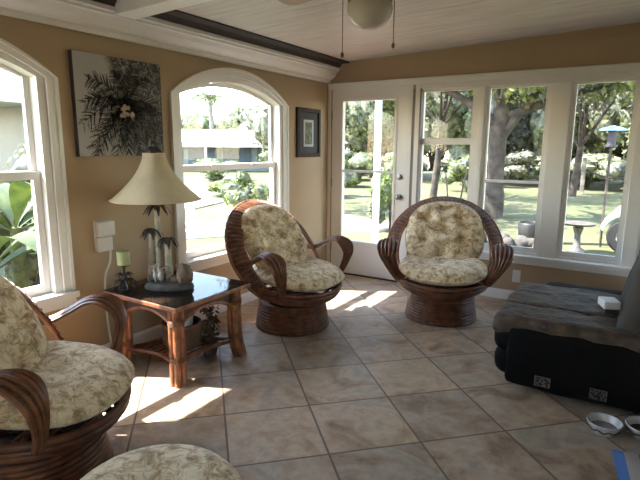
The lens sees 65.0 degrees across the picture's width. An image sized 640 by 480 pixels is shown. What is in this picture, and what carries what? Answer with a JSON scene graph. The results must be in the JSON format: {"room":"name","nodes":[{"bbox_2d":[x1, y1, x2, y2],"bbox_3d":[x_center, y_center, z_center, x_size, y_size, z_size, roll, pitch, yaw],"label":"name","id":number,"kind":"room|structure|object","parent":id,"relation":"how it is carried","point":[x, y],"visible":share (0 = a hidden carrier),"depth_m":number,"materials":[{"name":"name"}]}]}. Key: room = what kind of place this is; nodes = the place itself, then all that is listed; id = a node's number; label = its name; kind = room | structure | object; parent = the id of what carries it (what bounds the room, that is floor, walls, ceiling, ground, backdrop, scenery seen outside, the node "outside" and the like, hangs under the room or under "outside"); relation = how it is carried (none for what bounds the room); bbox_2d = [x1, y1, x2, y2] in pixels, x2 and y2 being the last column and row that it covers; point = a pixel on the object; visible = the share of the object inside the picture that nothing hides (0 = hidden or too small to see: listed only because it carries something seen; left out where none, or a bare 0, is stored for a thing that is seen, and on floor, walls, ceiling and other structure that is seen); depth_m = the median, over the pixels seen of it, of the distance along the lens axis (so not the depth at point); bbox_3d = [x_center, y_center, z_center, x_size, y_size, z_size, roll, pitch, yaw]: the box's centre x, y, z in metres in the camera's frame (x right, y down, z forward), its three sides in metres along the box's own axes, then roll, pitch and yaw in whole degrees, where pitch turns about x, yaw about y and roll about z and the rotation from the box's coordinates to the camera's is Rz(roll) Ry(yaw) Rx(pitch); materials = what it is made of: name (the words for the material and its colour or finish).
{"room":"sunroom","nodes":[
{"label":"sunroom","id":0,"kind":"room"},
{"bbox_2d":[0,15,327,345],"bbox_3d":[-1.934,-0.166,2.570,0.150,2.420,7.380,7,12,31],"label":"wall","id":1,"kind":"structure","parent":0,"point":[91,181],"depth_m":3.37,"materials":[{"name":"beige paint"}]},
{"bbox_2d":[0,38,79,314],"bbox_3d":[-1.961,-0.285,2.434,0.180,1.615,1.470,7,12,31],"label":"window","id":2,"kind":"structure","parent":1,"relation":"in","point":[50,295],"depth_m":2.95,"materials":[{"name":"white paint"}]},
{"bbox_2d":[93,219,114,343],"bbox_3d":[-1.399,0.325,3.332,0.059,0.916,0.124,7,12,31],"label":"plug","id":3,"kind":"object","parent":1,"relation":"attached to","point":[104,230],"visible":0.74,"depth_m":3.25,"materials":[{"name":"white plastic"}]},
{"bbox_2d":[68,50,163,156],"bbox_3d":[-1.300,-0.862,3.276,0.040,0.620,0.650,7,12,31],"label":"canvas","id":4,"kind":"object","parent":1,"relation":"attached to","point":[117,102],"visible":0.97,"depth_m":3.21},
{"bbox_2d":[0,0,339,83],"bbox_3d":[-1.765,-1.212,2.362,0.135,0.155,7.229,7,12,31],"label":"trim","id":5,"kind":"structure","parent":1,"relation":"attached to","point":[87,16],"depth_m":3.40,"materials":[{"name":"white paint"}]},
{"bbox_2d":[101,285,271,347],"bbox_3d":[-1.836,0.860,2.772,0.014,0.092,7.210,7,12,31],"label":"baseboard","id":6,"kind":"structure","parent":1,"relation":"attached to","point":[146,335],"depth_m":3.75,"materials":[{"name":"white paint"}]},
{"bbox_2d":[92,0,349,67],"bbox_3d":[-1.716,-1.308,2.314,0.249,0.052,7.229,7,12,31],"label":"trim","id":7,"kind":"structure","parent":1,"relation":"attached to","point":[175,16],"depth_m":3.92,"materials":[{"name":"black wood"}]},
{"bbox_2d":[168,68,288,271],"bbox_3d":[-0.745,-0.631,4.343,0.180,1.615,1.470,7,12,31],"label":"window","id":8,"kind":"structure","parent":1,"relation":"in","point":[278,147],"depth_m":4.22,"materials":[{"name":"white paint"}]},
{"bbox_2d":[296,107,320,156],"bbox_3d":[-0.116,-1.104,5.170,0.024,0.490,0.430,7,12,31],"label":"framed picture","id":9,"kind":"object","parent":1,"relation":"attached to","point":[308,120],"visible":1,"depth_m":5.16,"materials":[{"name":"brown wood"}]},
{"bbox_2d":[304,120,312,146],"bbox_3d":[-0.117,-1.099,5.172,0.002,0.270,0.180,7,12,31],"label":"print","id":10,"kind":"object","parent":9,"relation":"attached to","point":[308,124],"depth_m":5.17},
{"bbox_2d":[102,274,639,479],"bbox_3d":[0.500,1.245,1.365,5.820,0.120,7.530,7,12,31],"label":"floor","id":11,"kind":"structure","parent":0,"point":[377,393],"depth_m":2.75,"materials":[{"name":"tile"}]},
{"bbox_2d":[0,275,134,479],"bbox_3d":[-1.238,0.537,2.101,0.875,0.982,1.074,0,11,-4],"label":"swivel chair","id":12,"kind":"object","parent":11,"relation":"on","point":[54,395],"visible":1,"depth_m":2.01,"materials":[{"name":"wicker"}]},
{"bbox_2d":[0,275,46,369],"bbox_3d":[-1.388,0.366,2.054,0.378,0.558,0.666,0,11,-4],"label":"cushion","id":13,"kind":"object","parent":12,"relation":"on","point":[23,342],"depth_m":2.15,"materials":[{"name":"fabric"}]},
{"bbox_2d":[0,340,134,429],"bbox_3d":[-1.158,0.586,2.111,0.692,0.189,0.706,0,11,-4],"label":"seat cushion","id":14,"kind":"object","parent":12,"relation":"on","point":[82,381],"depth_m":2.05,"materials":[{"name":"fabric"}]},
{"bbox_2d":[80,444,240,479],"bbox_3d":[-0.503,0.927,1.533,0.538,0.433,0.538,-1,11,-8],"label":"ottoman","id":15,"kind":"object","parent":11,"relation":"on","point":[163,461],"visible":1,"depth_m":1.57,"materials":[{"name":"fabric"}]},
{"bbox_2d":[103,271,250,387],"bbox_3d":[-0.923,0.552,3.328,0.660,0.515,0.660,7,12,31],"label":"side table","id":16,"kind":"object","parent":11,"relation":"on","point":[175,308],"visible":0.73,"depth_m":3.16,"materials":[{"name":"wood"}]},
{"bbox_2d":[111,265,138,289],"bbox_3d":[-1.246,0.233,3.200,0.168,0.156,0.170,7,12,31],"label":"candle holder","id":17,"kind":"object","parent":16,"relation":"on","point":[124,280],"visible":0.98,"depth_m":3.18,"materials":[{"name":"brown metal"}]},
{"bbox_2d":[116,250,129,265],"bbox_3d":[-1.245,0.109,3.177,0.080,0.095,0.080,7,12,31],"label":"pillar candle","id":18,"kind":"object","parent":17,"relation":"on","point":[123,256],"visible":1,"depth_m":3.15,"materials":[{"name":"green wax"}]},
{"bbox_2d":[109,146,201,280],"bbox_3d":[-1.053,-0.150,3.247,0.571,0.895,0.571,7,12,31],"label":"table lamp","id":19,"kind":"object","parent":16,"relation":"on","point":[154,184],"visible":0.94,"depth_m":3.11,"materials":[{"name":"beige fabric"}]},
{"bbox_2d":[145,262,193,290],"bbox_3d":[-0.966,0.222,3.212,0.319,0.177,0.154,0,11,0],"label":"stones","id":20,"kind":"object","parent":16,"relation":"on","point":[182,281],"visible":1,"depth_m":3.18,"materials":[{"name":"grey stone"}]},
{"bbox_2d":[127,335,232,362],"bbox_3d":[-0.924,0.698,3.355,0.519,0.040,0.538,7,12,31],"label":"shelf","id":21,"kind":"object","parent":16,"relation":"attached to","point":[131,348],"depth_m":3.29,"materials":[{"name":"wood"}]},
{"bbox_2d":[161,315,201,350],"bbox_3d":[-0.908,0.614,3.306,0.260,0.171,0.260,7,12,31],"label":"wicker basket","id":22,"kind":"object","parent":16,"relation":"on","point":[193,333],"visible":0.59,"depth_m":3.23,"materials":[{"name":"wicker"}]},
{"bbox_2d":[185,315,192,326],"bbox_3d":[-0.856,0.592,3.261,0.026,0.199,0.110,3,11,12],"label":"folded paper","id":23,"kind":"object","parent":22,"relation":"in","point":[189,322],"visible":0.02,"depth_m":3.26,"materials":[{"name":"grey paper"}]},
{"bbox_2d":[199,305,220,356],"bbox_3d":[-0.756,0.610,3.424,0.160,0.360,0.162,7,12,31],"label":"trailing plant","id":24,"kind":"object","parent":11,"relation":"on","point":[211,338],"visible":0.84,"depth_m":3.39,"materials":[{"name":"green plant"}]},
{"bbox_2d":[224,199,353,336],"bbox_3d":[-0.232,0.193,3.994,0.875,0.982,1.074,8,13,35],"label":"swivel chair","id":25,"kind":"object","parent":11,"relation":"on","point":[274,241],"visible":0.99,"depth_m":3.81,"materials":[{"name":"wicker"}]},
{"bbox_2d":[241,204,307,268],"bbox_3d":[-0.357,0.004,4.045,0.378,0.558,0.666,8,13,35],"label":"cushion","id":26,"kind":"object","parent":25,"relation":"on","point":[269,228],"depth_m":3.96,"materials":[{"name":"fabric"}]},
{"bbox_2d":[253,256,344,291],"bbox_3d":[-0.171,0.251,3.953,0.692,0.189,0.706,8,13,35],"label":"seat cushion","id":27,"kind":"object","parent":25,"relation":"on","point":[303,273],"depth_m":3.77,"materials":[{"name":"fabric"}]},
{"bbox_2d":[377,196,513,326],"bbox_3d":[1.038,0.161,4.215,1.074,0.982,0.875,3,11,14],"label":"swivel chair","id":28,"kind":"object","parent":11,"relation":"on","point":[445,235],"visible":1,"depth_m":4.12,"materials":[{"name":"wicker"}]},
{"bbox_2d":[399,255,487,285],"bbox_3d":[1.014,0.223,4.149,0.706,0.189,0.692,3,11,14],"label":"seat cushion","id":29,"kind":"object","parent":28,"relation":"on","point":[441,270],"depth_m":3.96,"materials":[{"name":"fabric"}]},
{"bbox_2d":[405,201,484,259],"bbox_3d":[1.071,-0.039,4.328,0.666,0.558,0.378,3,11,14],"label":"cushion","id":30,"kind":"object","parent":28,"relation":"on","point":[434,229],"depth_m":4.28,"materials":[{"name":"fabric"}]},
{"bbox_2d":[492,251,639,413],"bbox_3d":[2.021,0.343,2.964,1.699,1.092,1.146,7,12,31],"label":"sofa","id":31,"kind":"object","parent":11,"relation":"on","point":[555,338],"visible":0.97,"depth_m":2.81,"materials":[{"name":"black fabric"}]},
{"bbox_2d":[492,282,639,352],"bbox_3d":[1.612,0.464,3.112,0.875,0.154,0.885,7,12,31],"label":"seat cushion","id":32,"kind":"object","parent":31,"relation":"on","point":[536,315],"depth_m":2.88,"materials":[{"name":"grey fabric"}]},
{"bbox_2d":[598,296,620,315],"bbox_3d":[1.692,0.394,2.896,0.104,0.075,0.233,1,11,4],"label":"tissue box","id":33,"kind":"object","parent":31,"relation":"on","point":[607,305],"visible":0.82,"depth_m":2.90,"materials":[{"name":"white plastic"}]},
{"bbox_2d":[586,412,622,437],"bbox_3d":[1.435,0.942,2.537,0.164,0.062,0.163,7,12,31],"label":"pet bowl","id":34,"kind":"object","parent":11,"relation":"on","point":[601,424],"visible":1,"depth_m":2.54,"materials":[{"name":"ceramic"}]},
{"bbox_2d":[612,449,639,479],"bbox_3d":[1.733,1.106,1.797,1.120,0.014,0.800,5,11,24],"label":"floor mat","id":35,"kind":"object","parent":11,"relation":"on","point":[627,464],"visible":1,"depth_m":2.25,"materials":[{"name":"fabric"}]},
{"bbox_2d":[625,416,639,439],"bbox_3d":[1.618,0.950,2.500,0.176,0.062,0.175,7,12,31],"label":"pet bowl","id":36,"kind":"object","parent":11,"relation":"on","point":[632,422],"visible":1,"depth_m":2.54,"materials":[{"name":"ceramic"}]},
{"bbox_2d":[176,0,639,61],"bbox_3d":[0.482,-1.215,0.870,6.740,0.381,8.330,7,12,31],"label":"ceiling","id":37,"kind":"structure","parent":0,"point":[314,25],"depth_m":3.72,"materials":[{"name":"white wood"}]},
{"bbox_2d":[115,0,211,19],"bbox_3d":[1.075,-1.240,1.684,5.390,0.278,0.145,7,12,31],"label":"beam","id":38,"kind":"structure","parent":37,"relation":"attached to","point":[132,9],"depth_m":2.96,"materials":[{"name":"white paint"}]},
{"bbox_2d":[278,0,394,57],"bbox_3d":[0.223,-1.048,2.247,1.024,0.446,1.024,2,11,7],"label":"ceiling fan","id":39,"kind":"object","parent":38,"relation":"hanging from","point":[364,14],"visible":1,"depth_m":2.20,"materials":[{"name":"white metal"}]},
{"bbox_2d":[330,23,639,290],"bbox_3d":[2.469,-0.539,4.213,5.820,2.614,0.150,7,12,31],"label":"wall","id":40,"kind":"structure","parent":0,"point":[620,44],"depth_m":4.46,"materials":[{"name":"beige paint"}]},
{"bbox_2d":[330,85,408,281],"bbox_3d":[0.507,-0.586,5.387,0.899,2.020,0.163,7,12,31],"label":"door","id":41,"kind":"structure","parent":40,"relation":"in","point":[365,261],"depth_m":5.42,"materials":[{"name":"white paint"}]},
{"bbox_2d":[327,84,420,279],"bbox_3d":[0.530,-0.578,5.338,1.051,2.013,0.021,7,12,31],"label":"trim","id":42,"kind":"structure","parent":40,"relation":"attached to","point":[418,86],"depth_m":5.08,"materials":[{"name":"white paint"}]},
{"bbox_2d":[409,88,422,206],"bbox_3d":[0.951,-0.723,5.039,0.096,1.534,0.029,7,12,31],"label":"trim","id":43,"kind":"structure","parent":40,"relation":"attached to","point":[421,89],"depth_m":4.99,"materials":[{"name":"white wood"}]},
{"bbox_2d":[418,86,480,202],"bbox_3d":[1.254,-0.696,4.931,0.580,1.545,0.096,7,12,31],"label":"window","id":44,"kind":"structure","parent":40,"relation":"in","point":[473,140],"depth_m":4.79,"materials":[{"name":"white paint"}]},
{"bbox_2d":[328,62,639,89],"bbox_3d":[2.427,-1.343,3.984,5.519,0.112,0.031,7,12,31],"label":"trim","id":45,"kind":"structure","parent":40,"relation":"attached to","point":[625,70],"depth_m":4.42,"materials":[{"name":"white paint"}]},
{"bbox_2d":[479,287,513,299],"bbox_3d":[2.862,0.650,4.079,4.470,0.092,0.014,7,12,31],"label":"baseboard","id":46,"kind":"structure","parent":40,"relation":"attached to","point":[489,292],"depth_m":4.79,"materials":[{"name":"white paint"}]},
{"bbox_2d":[478,82,551,255],"bbox_3d":[1.771,-0.633,4.613,0.560,1.545,0.096,7,12,31],"label":"window","id":47,"kind":"structure","parent":40,"relation":"in","point":[533,251],"depth_m":4.58,"materials":[{"name":"white paint"}]},
{"bbox_2d":[512,270,520,282],"bbox_3d":[1.832,0.338,4.683,0.072,0.116,0.008,7,12,31],"label":"wall outlet","id":48,"kind":"object","parent":40,"relation":"attached to","point":[516,274],"visible":1,"depth_m":4.68,"materials":[{"name":"white plastic"}]},
{"bbox_2d":[405,245,631,276],"bbox_3d":[2.824,0.299,4.015,4.540,0.085,0.095,7,12,31],"label":"trim","id":49,"kind":"structure","parent":40,"relation":"attached to","point":[600,268],"depth_m":4.39,"materials":[{"name":"white paint"}]},
{"bbox_2d":[474,81,639,266],"bbox_3d":[2.869,-0.504,3.957,3.210,1.545,0.162,7,12,31],"label":"trim","id":50,"kind":"structure","parent":40,"relation":"attached to","point":[561,91],"depth_m":4.33,"materials":[{"name":"white paint"}]},
{"bbox_2d":[555,78,639,264],"bbox_3d":[2.347,-0.564,4.259,0.500,1.545,0.096,7,12,31],"label":"window","id":51,"kind":"structure","parent":40,"relation":"in","point":[596,258],"depth_m":4.24,"materials":[{"name":"white paint"}]},
{"bbox_2d":[635,225,639,260],"bbox_3d":[2.881,-0.499,3.930,0.560,1.545,0.096,7,12,31],"label":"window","id":52,"kind":"structure","parent":40,"relation":"in","point":[638,241],"depth_m":4.14,"materials":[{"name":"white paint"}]},
{"label":"outside","id":53,"kind":"structure","parent":0,"visible":0},
{"bbox_2d":[0,159,623,285],"bbox_3d":[-2.091,-2.902,24.800,110.000,0.050,100.000,7,12,31],"label":"ground","id":54,"kind":"structure","parent":53,"point":[520,200],"depth_m":15.17,"materials":[{"name":"green plant"}]},
{"bbox_2d":[0,89,31,230],"bbox_3d":[-6.934,-0.925,7.348,3.800,2.520,4.120,7,12,31],"label":"house","id":55,"kind":"structure","parent":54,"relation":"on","point":[12,133],"depth_m":8.39,"materials":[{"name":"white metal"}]},
{"bbox_2d":[0,180,34,288],"bbox_3d":[-2.777,0.134,4.612,1.410,1.437,1.680,7,12,31],"label":"banana plant","id":56,"kind":"object","parent":54,"relation":"on","point":[15,197],"visible":0.53,"depth_m":4.57,"materials":[{"name":"green plant"}]},
{"bbox_2d":[0,226,37,268],"bbox_3d":[-2.689,0.358,3.898,1.955,1.261,1.752,1,11,1],"label":"banana plant","id":57,"kind":"object","parent":54,"relation":"on","point":[28,238],"visible":0.4,"depth_m":3.67,"materials":[{"name":"green plant"}]},
{"bbox_2d":[0,143,40,286],"bbox_3d":[-3.298,-0.152,5.441,1.562,1.785,1.332,-4,12,-24],"label":"shrub","id":58,"kind":"object","parent":54,"relation":"on","point":[21,164],"visible":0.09,"depth_m":5.42,"materials":[{"name":"green plant"}]},
{"bbox_2d":[185,196,223,209],"bbox_3d":[-5.379,-1.348,16.320,2.654,0.095,6.946,-8,13,-37],"label":"path","id":59,"kind":"structure","parent":54,"relation":"on","point":[205,202],"depth_m":14.59,"materials":[{"name":"grey concrete"}]},
{"bbox_2d":[186,227,224,238],"bbox_3d":[-2.201,-0.114,9.540,3.276,0.190,0.260,-5,12,-26],"label":"edging","id":60,"kind":"object","parent":54,"relation":"on","point":[195,233],"visible":0.21,"depth_m":9.45,"materials":[{"name":"white stone"}]},
{"bbox_2d":[185,219,226,228],"bbox_3d":[-2.708,-0.262,10.317,3.672,0.190,0.260,-5,12,-28],"label":"edging","id":61,"kind":"object","parent":54,"relation":"on","point":[209,223],"visible":0.21,"depth_m":10.38,"materials":[{"name":"white concrete"}]},
{"bbox_2d":[189,91,231,129],"bbox_3d":[-9.742,-9.864,44.538,3.646,6.411,3.694,7,12,31],"label":"palm tree","id":62,"kind":"object","parent":54,"relation":"on","point":[212,99],"visible":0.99,"depth_m":44.08,"materials":[{"name":"green plant"}]},
{"bbox_2d":[181,105,246,129],"bbox_3d":[-9.750,-10.275,49.767,8.806,6.198,6.730,-6,12,-30],"label":"tree","id":63,"kind":"object","parent":54,"relation":"on","point":[189,120],"visible":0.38,"depth_m":47.75,"materials":[{"name":"green plant"}]},
{"bbox_2d":[192,158,240,180],"bbox_3d":[-5.095,-3.449,24.742,2.398,1.214,2.473,-8,13,-37],"label":"shrub","id":64,"kind":"object","parent":54,"relation":"on","point":[215,175],"visible":0.46,"depth_m":24.27,"materials":[{"name":"green plant"}]},
{"bbox_2d":[206,180,228,193],"bbox_3d":[-3.239,-1.750,17.292,1.544,0.607,1.483,7,12,31],"label":"shrub","id":65,"kind":"object","parent":54,"relation":"on","point":[213,186],"visible":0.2,"depth_m":16.95,"materials":[{"name":"green plant"}]},
{"bbox_2d":[217,171,269,206],"bbox_3d":[-1.967,-1.196,12.824,1.331,1.160,1.689,-3,11,-19],"label":"shrub","id":66,"kind":"object","parent":54,"relation":"on","point":[242,188],"visible":0.87,"depth_m":12.31,"materials":[{"name":"green plant"}]},
{"bbox_2d":[234,105,260,129],"bbox_3d":[-4.391,-10.439,50.443,8.384,5.818,8.500,1,11,3],"label":"tree","id":67,"kind":"object","parent":54,"relation":"on","point":[248,114],"visible":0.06,"depth_m":47.36,"materials":[{"name":"green plant"}]},
{"bbox_2d":[248,106,267,150],"bbox_3d":[-1.963,-7.702,31.368,5.245,7.354,4.865,8,13,37],"label":"tree","id":68,"kind":"object","parent":54,"relation":"on","point":[260,123],"visible":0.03,"depth_m":30.19,"materials":[{"name":"green plant"}]},
{"bbox_2d":[256,151,268,168],"bbox_3d":[-1.365,-3.604,24.384,3.046,1.701,2.724,7,12,31],"label":"shrub","id":69,"kind":"object","parent":54,"relation":"on","point":[263,157],"visible":0.05,"depth_m":23.99,"materials":[{"name":"green plant"}]},
{"bbox_2d":[181,129,347,170],"bbox_3d":[-8.254,-6.435,36.600,19.000,3.150,8.600,-2,11,-12],"label":"house","id":70,"kind":"structure","parent":54,"relation":"on","point":[225,145],"depth_m":33.97,"materials":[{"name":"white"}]},
{"bbox_2d":[211,209,388,232],"bbox_3d":[-0.077,-0.586,12.419,4.800,0.095,2.800,7,12,31],"label":"path","id":71,"kind":"structure","parent":54,"relation":"on","point":[355,223],"depth_m":10.99,"materials":[{"name":"grey concrete"}]},
{"bbox_2d":[344,156,349,169],"bbox_3d":[0.005,-2.176,16.998,1.680,1.612,1.858,7,12,31],"label":"shrub","id":72,"kind":"object","parent":54,"relation":"on","point":[346,162],"visible":0.03,"depth_m":16.96,"materials":[{"name":"green plant"}]},
{"bbox_2d":[344,148,373,186],"bbox_3d":[1.202,-3.102,21.583,2.852,1.784,2.158,2,11,8],"label":"shrub","id":73,"kind":"object","parent":54,"relation":"on","point":[361,161],"visible":0.44,"depth_m":20.92,"materials":[{"name":"green plant"}]},
{"bbox_2d":[345,132,383,156],"bbox_3d":[1.990,-7.989,31.375,7.023,7.986,6.358,4,11,18],"label":"tree","id":74,"kind":"object","parent":54,"relation":"on","point":[350,146],"visible":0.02,"depth_m":31.44,"materials":[{"name":"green plant"}]},
{"bbox_2d":[345,101,393,177],"bbox_3d":[3.220,-7.726,26.912,5.462,9.076,4.258,2,11,8],"label":"tree","id":75,"kind":"object","parent":54,"relation":"on","point":[359,121],"visible":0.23,"depth_m":26.40,"materials":[{"name":"green plant"}]},
{"bbox_2d":[372,100,381,242],"bbox_3d":[0.947,-1.306,8.301,0.130,2.970,0.130,7,12,31],"label":"porch post","id":76,"kind":"object","parent":54,"relation":"on","point":[378,104],"visible":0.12,"depth_m":8.29,"materials":[{"name":"white paint"}]},
{"bbox_2d":[366,156,392,230],"bbox_3d":[1.397,-0.910,10.199,0.838,1.594,0.765,-8,14,-40],"label":"shrub","id":77,"kind":"object","parent":54,"relation":"on","point":[385,179],"visible":0.43,"depth_m":10.03,"materials":[{"name":"green plant"}]},
{"bbox_2d":[380,152,428,174],"bbox_3d":[4.096,-3.647,25.137,2.673,1.604,3.219,7,12,31],"label":"shrub","id":78,"kind":"object","parent":54,"relation":"on","point":[388,155],"visible":0.09,"depth_m":24.44,"materials":[{"name":"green plant"}]},
{"bbox_2d":[424,147,434,170],"bbox_3d":[8.142,-9.160,36.604,6.098,8.445,5.377,4,11,17],"label":"tree","id":79,"kind":"object","parent":54,"relation":"on","point":[425,149],"visible":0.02,"depth_m":36.66,"materials":[{"name":"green plant"}]},
{"bbox_2d":[424,117,448,175],"bbox_3d":[6.037,-8.191,28.061,6.560,9.627,6.612,10,14,40],"label":"tree","id":80,"kind":"object","parent":54,"relation":"on","point":[431,148],"visible":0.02,"depth_m":25.64,"materials":[{"name":"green plant"}]},
{"bbox_2d":[441,158,451,172],"bbox_3d":[7.779,-3.744,25.764,3.468,1.618,3.278,7,12,31],"label":"shrub","id":81,"kind":"object","parent":54,"relation":"on","point":[444,162],"visible":0.02,"depth_m":25.08,"materials":[{"name":"green plant"}]},
{"bbox_2d":[440,154,469,191],"bbox_3d":[5.591,-2.536,19.347,1.460,1.536,1.937,-3,11,-18],"label":"shrub","id":82,"kind":"object","parent":54,"relation":"on","point":[456,170],"visible":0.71,"depth_m":19.08,"materials":[{"name":"green plant"}]},
{"bbox_2d":[445,168,467,197],"bbox_3d":[2.987,-0.962,11.118,0.506,1.255,0.031,7,12,31],"label":"sapling","id":83,"kind":"object","parent":54,"relation":"on","point":[466,168],"visible":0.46,"depth_m":11.02,"materials":[{"name":"brown wood"}]},
{"bbox_2d":[426,89,514,197],"bbox_3d":[3.804,-4.928,16.387,6.018,7.257,5.893,3,11,15],"label":"shade tree","id":84,"kind":"object","parent":54,"relation":"on","point":[444,107],"visible":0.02,"depth_m":16.60,"materials":[{"name":"grey plant"}]},
{"bbox_2d":[425,90,521,181],"bbox_3d":[6.938,-7.161,24.494,6.376,9.426,6.238,-1,11,-10],"label":"tree","id":85,"kind":"object","parent":54,"relation":"on","point":[459,125],"visible":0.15,"depth_m":23.57,"materials":[{"name":"green plant"}]},
{"bbox_2d":[370,81,635,218],"bbox_3d":[3.999,-3.788,12.490,6.461,6.523,8.022,-5,12,-27],"label":"oak tree","id":86,"kind":"object","parent":54,"relation":"on","point":[504,119],"visible":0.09,"depth_m":11.82,"materials":[{"name":"green plant"}]},
{"bbox_2d":[500,231,509,238],"bbox_3d":[3.201,-0.013,8.851,0.324,0.266,0.291,7,12,31],"label":"rock","id":87,"kind":"object","parent":54,"relation":"on","point":[503,234],"visible":0.28,"depth_m":8.75,"materials":[{"name":"grey stone"}]},
{"bbox_2d":[503,237,514,245],"bbox_3d":[3.266,0.040,8.737,0.238,0.199,0.201,2,11,9],"label":"rock","id":88,"kind":"object","parent":54,"relation":"on","point":[507,240],"visible":0.6,"depth_m":8.65,"materials":[{"name":"grey stone"}]},
{"bbox_2d":[486,149,539,184],"bbox_3d":[8.357,-3.218,22.607,2.730,1.741,3.577,4,11,16],"label":"shrub","id":89,"kind":"object","parent":54,"relation":"on","point":[517,165],"visible":0.56,"depth_m":21.96,"materials":[{"name":"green plant"}]},
{"bbox_2d":[505,114,533,179],"bbox_3d":[10.658,-7.207,26.445,5.338,8.343,5.360,10,14,42],"label":"tree","id":90,"kind":"object","parent":54,"relation":"on","point":[516,141],"visible":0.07,"depth_m":24.57,"materials":[{"name":"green plant"}]},
{"bbox_2d":[514,235,528,246],"bbox_3d":[3.511,0.030,8.657,0.292,0.270,0.315,-9,14,-40],"label":"rock","id":91,"kind":"object","parent":54,"relation":"on","point":[520,240],"visible":0.52,"depth_m":8.56,"materials":[{"name":"grey stone"}]},
{"bbox_2d":[518,221,534,237],"bbox_3d":[3.650,-0.089,8.694,0.440,0.430,0.440,7,12,31],"label":"planter","id":92,"kind":"object","parent":54,"relation":"on","point":[526,228],"visible":0.52,"depth_m":8.54,"materials":[{"name":"metal"}]},
{"bbox_2d":[527,238,533,247],"bbox_3d":[3.626,0.044,8.603,0.308,0.255,0.265,7,12,31],"label":"rock","id":93,"kind":"object","parent":54,"relation":"on","point":[530,240],"visible":0.21,"depth_m":8.50,"materials":[{"name":"grey stone"}]},
{"bbox_2d":[515,156,571,179],"bbox_3d":[10.080,-2.975,22.122,2.893,1.467,2.865,-1,11,-6],"label":"shrub","id":94,"kind":"object","parent":54,"relation":"on","point":[535,172],"visible":0.2,"depth_m":22.04,"materials":[{"name":"green plant"}]},
{"bbox_2d":[519,84,582,101],"bbox_3d":[3.887,-3.384,8.703,4.598,7.025,4.780,1,11,3],"label":"shade tree","id":95,"kind":"object","parent":54,"relation":"on","point":[579,85],"visible":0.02,"depth_m":9.56,"materials":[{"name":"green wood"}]},
{"bbox_2d":[515,84,626,196],"bbox_3d":[9.189,-4.574,17.752,4.146,6.139,4.122,-4,11,-24],"label":"tree","id":96,"kind":"object","parent":54,"relation":"on","point":[582,139],"visible":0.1,"depth_m":17.52,"materials":[{"name":"grey plant"}]},
{"bbox_2d":[520,90,631,159],"bbox_3d":[11.792,-6.973,23.151,6.151,9.091,4.730,9,13,38],"label":"tree","id":97,"kind":"object","parent":54,"relation":"on","point":[595,142],"visible":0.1,"depth_m":22.43,"materials":[{"name":"green plant"}]},
{"bbox_2d":[565,220,596,252],"bbox_3d":[4.215,-0.036,8.223,0.540,0.505,0.540,7,12,31],"label":"birdbath","id":98,"kind":"object","parent":54,"relation":"on","point":[578,228],"visible":0.9,"depth_m":8.18,"materials":[{"name":"grey stone"}]},
{"bbox_2d":[565,220,596,226],"bbox_3d":[4.217,-0.252,8.183,0.540,0.065,0.540,7,12,31],"label":"basin","id":99,"kind":"object","parent":98,"relation":"in","point":[574,223],"depth_m":8.17,"materials":[{"name":"grey stone"}]},
{"bbox_2d":[571,148,620,174],"bbox_3d":[16.463,-8.297,31.204,6.081,9.032,6.366,-2,11,-11],"label":"tree","id":100,"kind":"object","parent":54,"relation":"on","point":[585,148],"visible":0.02,"depth_m":30.34,"materials":[{"name":"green plant"}]},
{"bbox_2d":[569,152,625,188],"bbox_3d":[11.971,-2.875,21.190,2.793,1.636,3.276,7,12,31],"label":"shrub","id":101,"kind":"object","parent":54,"relation":"on","point":[595,162],"visible":0.47,"depth_m":20.38,"materials":[{"name":"green plant"}]},
{"bbox_2d":[579,158,623,193],"bbox_3d":[10.874,-2.292,18.446,2.298,1.400,0.140,7,12,31],"label":"post","id":102,"kind":"object","parent":54,"relation":"on","point":[584,161],"visible":0.72,"depth_m":18.90,"materials":[{"name":"white wood"}]},
{"bbox_2d":[584,145,627,183],"bbox_3d":[15.095,-6.502,23.497,5.934,8.666,5.730,-4,11,-21],"label":"tree","id":103,"kind":"object","parent":54,"relation":"on","point":[617,153],"visible":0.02,"depth_m":23.88,"materials":[{"name":"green plant"}]},
{"bbox_2d":[601,206,620,251],"bbox_3d":[6.003,-0.192,8.062,2.570,0.896,1.122,7,12,31],"label":"cart","id":104,"kind":"object","parent":54,"relation":"on","point":[612,232],"visible":0.27,"depth_m":8.23,"materials":[{"name":"white plastic"}]},
{"bbox_2d":[599,126,626,246],"bbox_3d":[4.900,-0.871,8.595,0.420,2.120,0.420,7,12,31],"label":"bird feeder","id":105,"kind":"object","parent":54,"relation":"on","point":[612,130],"visible":0.98,"depth_m":8.46,"materials":[{"name":"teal metal"}]},
{"bbox_2d":[604,160,625,181],"bbox_3d":[12.822,-2.705,19.337,2.649,1.988,3.408,-6,12,-31],"label":"shrub","id":106,"kind":"object","parent":54,"relation":"on","point":[617,169],"visible":0.26,"depth_m":19.46,"materials":[{"name":"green plant"}]},
{"bbox_2d":[603,92,633,160],"bbox_3d":[14.742,-5.408,20.237,6.053,7.147,4.883,9,14,39],"label":"tree","id":107,"kind":"object","parent":54,"relation":"on","point":[622,139],"visible":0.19,"depth_m":20.49,"materials":[{"name":"green plant"}]},
{"bbox_2d":[626,85,634,114],"bbox_3d":[10.339,-3.958,13.586,4.038,6.465,4.682,-8,13,-38],"label":"tree","id":108,"kind":"object","parent":54,"relation":"on","point":[629,85],"visible":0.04,"depth_m":14.22,"materials":[{"name":"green plant"}]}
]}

